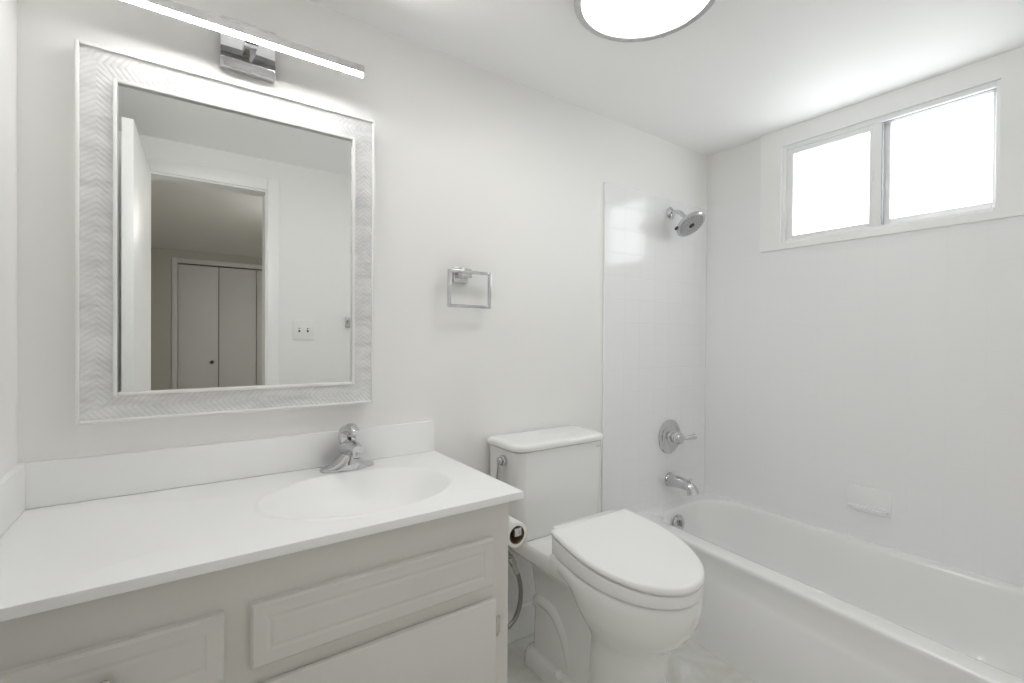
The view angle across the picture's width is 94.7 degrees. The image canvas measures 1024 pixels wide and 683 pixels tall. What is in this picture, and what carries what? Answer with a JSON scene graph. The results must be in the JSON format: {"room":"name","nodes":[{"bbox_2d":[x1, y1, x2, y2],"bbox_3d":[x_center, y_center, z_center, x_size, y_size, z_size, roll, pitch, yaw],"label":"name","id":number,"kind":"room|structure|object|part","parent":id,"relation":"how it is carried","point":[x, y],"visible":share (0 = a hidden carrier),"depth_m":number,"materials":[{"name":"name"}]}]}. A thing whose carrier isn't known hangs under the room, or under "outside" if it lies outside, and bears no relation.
{"room":"bathroom","nodes":[
{"label":"bathroom","id":0,"kind":"room"},
{"bbox_2d":[0,0,17,477],"bbox_3d":[-0.683,0.089,0.346,0.120,2.180,1.650,0,1,-35],"label":"wall","id":1,"kind":"structure","parent":0,"point":[8,8],"depth_m":1.00,"materials":[{"name":"paint"}]},
{"bbox_2d":[17,0,706,609],"bbox_3d":[-0.061,0.080,1.864,2.882,2.180,0.120,0,1,-35],"label":"wall","id":2,"kind":"structure","parent":0,"point":[479,169],"depth_m":1.61,"materials":[{"name":"paint"}]},
{"bbox_2d":[75,39,374,424],"bbox_3d":[-0.728,-0.251,1.297,0.698,0.886,0.035,0,1,-35],"label":"wall mirror","id":3,"kind":"object","parent":2,"relation":"attached to","point":[224,229],"visible":1,"depth_m":1.24,"materials":[{"name":"white paint"}]},
{"bbox_3d":[-0.724,-0.248,1.297,0.566,0.752,0.004,0,1,-35],"label":"glass","id":4,"kind":"part","parent":3,"relation":"part of","materials":[{"name":"silver mirror"}]},
{"bbox_2d":[17,421,433,509],"bbox_3d":[-0.688,0.326,1.343,1.017,0.103,0.018,0,1,-35],"label":"backsplash","id":5,"kind":"structure","parent":2,"relation":"attached to","point":[79,479],"depth_m":1.24,"materials":[{"name":"stone"}]},
{"bbox_2d":[122,0,363,83],"bbox_3d":[-0.703,-0.800,1.264,0.580,0.131,0.106,0,1,-35],"label":"vanity light","id":6,"kind":"object","parent":2,"relation":"attached to","point":[248,50],"visible":1,"depth_m":1.26,"materials":[{"name":"silver metal"}]},
{"bbox_3d":[-0.701,-0.787,1.260,0.030,0.022,0.070,0,1,-35],"label":"arm","id":7,"kind":"part","parent":6,"relation":"part of","materials":[{"name":"silver metal"}]},
{"bbox_2d":[447,267,490,308],"bbox_3d":[-0.162,-0.192,1.682,0.173,0.146,0.056,0,1,-35],"label":"towel ring","id":8,"kind":"object","parent":2,"relation":"attached to","point":[460,275],"visible":1,"depth_m":1.66,"materials":[{"name":"silver metal"}]},
{"bbox_2d":[508,601,534,643],"bbox_3d":[0.053,1.109,1.876,0.845,0.125,0.014,0,1,-35],"label":"baseboard","id":9,"kind":"structure","parent":2,"relation":"attached to","point":[524,625],"depth_m":1.86,"materials":[{"name":"white paint"}]},
{"bbox_2d":[601,182,706,512],"bbox_3d":[0.729,0.229,2.341,0.786,1.886,0.010,0,1,-35],"label":"tile panel","id":10,"kind":"object","parent":2,"relation":"attached to","point":[655,278],"visible":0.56,"depth_m":2.29,"materials":[{"name":"white tile"}]},
{"bbox_2d":[658,419,696,453],"bbox_3d":[0.829,0.481,2.348,0.183,0.172,0.100,0,1,-35],"label":"shower valve","id":11,"kind":"object","parent":10,"relation":"attached to","point":[669,437],"visible":1,"depth_m":2.35,"materials":[{"name":"silver metal"}]},
{"bbox_3d":[0.879,0.478,2.360,0.086,0.030,0.029,0,0,-11],"label":"lever","id":12,"kind":"part","parent":11,"relation":"part of","materials":[{"name":"silver metal"}]},
{"bbox_2d":[665,472,698,495],"bbox_3d":[0.844,0.706,2.321,0.072,0.085,0.166,0,1,-35],"label":"tub spout","id":13,"kind":"object","parent":10,"relation":"attached to","point":[671,480],"visible":1,"depth_m":2.31,"materials":[{"name":"silver metal"}]},
{"bbox_2d":[667,207,705,236],"bbox_3d":[0.845,-0.594,2.296,0.154,0.158,0.179,0,1,-35],"label":"showerhead","id":14,"kind":"object","parent":10,"relation":"attached to","point":[690,223],"visible":1,"depth_m":2.27,"materials":[{"name":"silver metal"}]},
{"bbox_3d":[0.824,-0.626,2.329,0.021,0.059,0.091,0,1,-35],"label":"arm","id":15,"kind":"part","parent":14,"relation":"part of","materials":[{"name":"silver metal"}]},
{"bbox_2d":[507,633,755,682],"bbox_3d":[1.122,1.253,-0.955,4.182,0.100,6.120,0,1,-35],"label":"floor","id":16,"kind":"structure","parent":0,"point":[691,662],"depth_m":1.70,"materials":[{"name":"tile"}]},
{"bbox_2d":[0,502,508,682],"bbox_3d":[-0.547,0.786,1.123,0.992,0.774,0.546,0,1,-35],"label":"vanity cabinet","id":17,"kind":"object","parent":16,"relation":"on","point":[427,601],"visible":0.98,"depth_m":0.94,"materials":[{"name":"paint"}]},
{"bbox_3d":[-0.657,0.548,0.756,0.334,0.120,0.018,0,1,-35],"label":"drawer","id":18,"kind":"part","parent":17,"relation":"part of","materials":[{"name":"paint"}]},
{"bbox_2d":[0,421,523,621],"bbox_3d":[-0.540,0.394,1.135,1.021,0.233,0.531,0,1,-35],"label":"countertop","id":19,"kind":"structure","parent":17,"relation":"on","point":[77,530],"depth_m":1.08,"materials":[{"name":"stone"}]},
{"bbox_2d":[320,423,373,472],"bbox_3d":[-0.491,0.309,1.391,0.136,0.139,0.143,0,0,0],"label":"faucet","id":20,"kind":"object","parent":19,"relation":"on","point":[350,450],"visible":1,"depth_m":1.37,"materials":[{"name":"silver metal"}]},
{"bbox_3d":[-0.477,0.273,1.389,0.052,0.067,0.113,0,1,-35],"label":"handle","id":21,"kind":"part","parent":20,"relation":"part of","materials":[{"name":"silver metal"}]},
{"bbox_3d":[-0.466,0.316,1.374,0.052,0.060,0.119,0,1,-35],"label":"spout","id":22,"kind":"part","parent":20,"relation":"part of","materials":[{"name":"silver metal"}]},
{"bbox_3d":[-0.267,0.549,1.029,0.534,0.120,0.018,0,1,-35],"label":"false drawer","id":23,"kind":"part","parent":17,"relation":"part of","materials":[{"name":"paint"}]},
{"bbox_3d":[-0.261,0.847,1.038,0.530,0.407,0.018,0,1,-35],"label":"door","id":24,"kind":"part","parent":17,"relation":"part of","materials":[{"name":"paint"}]},
{"bbox_2d":[511,526,520,536],"bbox_3d":[-0.047,0.514,1.328,0.060,0.053,0.168,0,1,-35],"label":"paper holder","id":25,"kind":"object","parent":17,"relation":"attached to","point":[516,531],"visible":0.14,"depth_m":1.27,"materials":[{"name":"silver metal"}]},
{"bbox_2d":[508,515,526,547],"bbox_3d":[-0.017,0.526,1.318,0.068,0.075,0.106,0,1,-35],"label":"toilet paper roll","id":26,"kind":"object","parent":25,"relation":"hanging from","point":[513,542],"visible":0.49,"depth_m":1.28,"materials":[{"name":"paper"}]},
{"bbox_2d":[487,425,704,682],"bbox_3d":[0.286,0.766,1.582,0.461,0.818,0.735,0,1,-35],"label":"toilet","id":27,"kind":"object","parent":16,"relation":"on","point":[617,592],"visible":0.99,"depth_m":1.51,"materials":[{"name":"ceramic"}]},
{"bbox_3d":[-0.040,0.452,1.672,0.031,0.098,0.041,0,1,-35],"label":"flush lever","id":28,"kind":"part","parent":27,"relation":"part of","materials":[{"name":"silver metal"}]},
{"bbox_2d":[508,550,522,628],"bbox_3d":[-0.043,0.882,1.733,0.184,0.360,0.104,0,1,-35],"label":"supply hose","id":29,"kind":"object","parent":27,"relation":"attached to","point":[511,560],"visible":0.56,"depth_m":1.75,"materials":[{"name":"metal"}]},
{"bbox_3d":[0.139,0.547,1.808,0.422,0.323,0.188,0,1,-35],"label":"tank","id":30,"kind":"part","parent":27,"relation":"part of","materials":[{"name":"white ceramic"}]},
{"bbox_3d":[0.143,0.368,1.802,0.443,0.028,0.202,0,1,-35],"label":"tank lid","id":31,"kind":"part","parent":27,"relation":"part of","materials":[{"name":"white ceramic"}]},
{"bbox_3d":[0.383,0.644,1.447,0.384,0.077,0.405,0,1,-35],"label":"lid","id":32,"kind":"part","parent":27,"relation":"part of","materials":[{"name":"plastic"}]},
{"bbox_3d":[0.384,0.674,1.445,0.380,0.089,0.390,0,1,-35],"label":"seat","id":33,"kind":"part","parent":27,"relation":"part of","materials":[{"name":"plastic"}]},
{"bbox_2d":[636,492,1023,682],"bbox_3d":[1.163,1.003,1.723,0.779,0.356,1.518,0,1,-35],"label":"bathtub","id":34,"kind":"object","parent":16,"relation":"on","point":[785,599],"visible":0.84,"depth_m":1.69,"materials":[{"name":"ceramic"}]},
{"bbox_3d":[0.813,0.888,2.296,0.084,0.084,0.020,0,1,-35],"label":"overflow plate","id":35,"kind":"part","parent":34,"relation":"part of","materials":[{"name":"silver metal"}]},
{"bbox_2d":[308,0,1023,155],"bbox_3d":[1.139,-1.027,-0.974,4.182,0.100,6.120,0,1,-35],"label":"ceiling","id":36,"kind":"structure","parent":0,"point":[744,71],"depth_m":1.63,"materials":[{"name":"paint"}]},
{"bbox_2d":[574,0,715,41],"bbox_3d":[0.366,-0.964,1.284,0.390,0.076,0.390,0,1,-35],"label":"ceiling light","id":37,"kind":"object","parent":36,"relation":"attached to","point":[613,20],"visible":1,"depth_m":1.35,"materials":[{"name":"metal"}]},
{"bbox_2d":[704,138,760,480],"bbox_3d":[1.578,0.092,1.933,0.120,2.180,1.650,0,1,-35],"label":"wall","id":38,"kind":"structure","parent":0,"point":[733,174],"depth_m":2.44,"materials":[{"name":"paint"}]},
{"bbox_2d":[704,196,1023,586],"bbox_3d":[1.492,0.235,1.942,0.010,1.892,1.520,0,1,-35],"label":"tile panel","id":39,"kind":"object","parent":38,"relation":"attached to","point":[892,363],"visible":0.65,"depth_m":1.92,"materials":[{"name":"white tile"}]},
{"bbox_2d":[847,483,891,518],"bbox_3d":[1.465,0.658,1.944,0.034,0.105,0.156,0,1,-35],"label":"soap dish","id":40,"kind":"object","parent":39,"relation":"attached to","point":[871,501],"visible":1,"depth_m":1.94,"materials":[{"name":"white ceramic"}]},
{"bbox_2d":[760,46,1023,252],"bbox_3d":[1.607,-0.714,1.832,0.092,0.567,1.228,0,1,-35],"label":"window","id":41,"kind":"structure","parent":38,"relation":"in","point":[937,159],"depth_m":1.89,"materials":[{"name":"glass"}]},
{"bbox_3d":[1.417,-0.684,2.089,0.005,0.386,0.308,0,1,-35],"label":"pane","id":42,"kind":"part","parent":41,"relation":"part of","materials":[{"name":"clear glass"}]},
{"bbox_3d":[1.412,-0.686,2.082,0.028,0.426,0.369,0,1,-35],"label":"sash","id":43,"kind":"part","parent":41,"relation":"part of","materials":[{"name":"plastic"}]},
{"bbox_3d":[1.633,-0.691,1.823,0.026,0.444,0.360,0,1,-35],"label":"sash","id":44,"kind":"part","parent":41,"relation":"part of","materials":[{"name":"plastic"}]},
{"bbox_3d":[1.647,-0.698,1.817,0.005,0.413,0.311,0,1,-35],"label":"pane","id":45,"kind":"part","parent":41,"relation":"part of","materials":[{"name":"clear glass"}]},
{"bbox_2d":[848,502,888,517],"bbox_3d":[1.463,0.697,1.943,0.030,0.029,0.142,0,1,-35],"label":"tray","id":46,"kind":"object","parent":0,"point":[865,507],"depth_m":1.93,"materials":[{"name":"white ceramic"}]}
]}

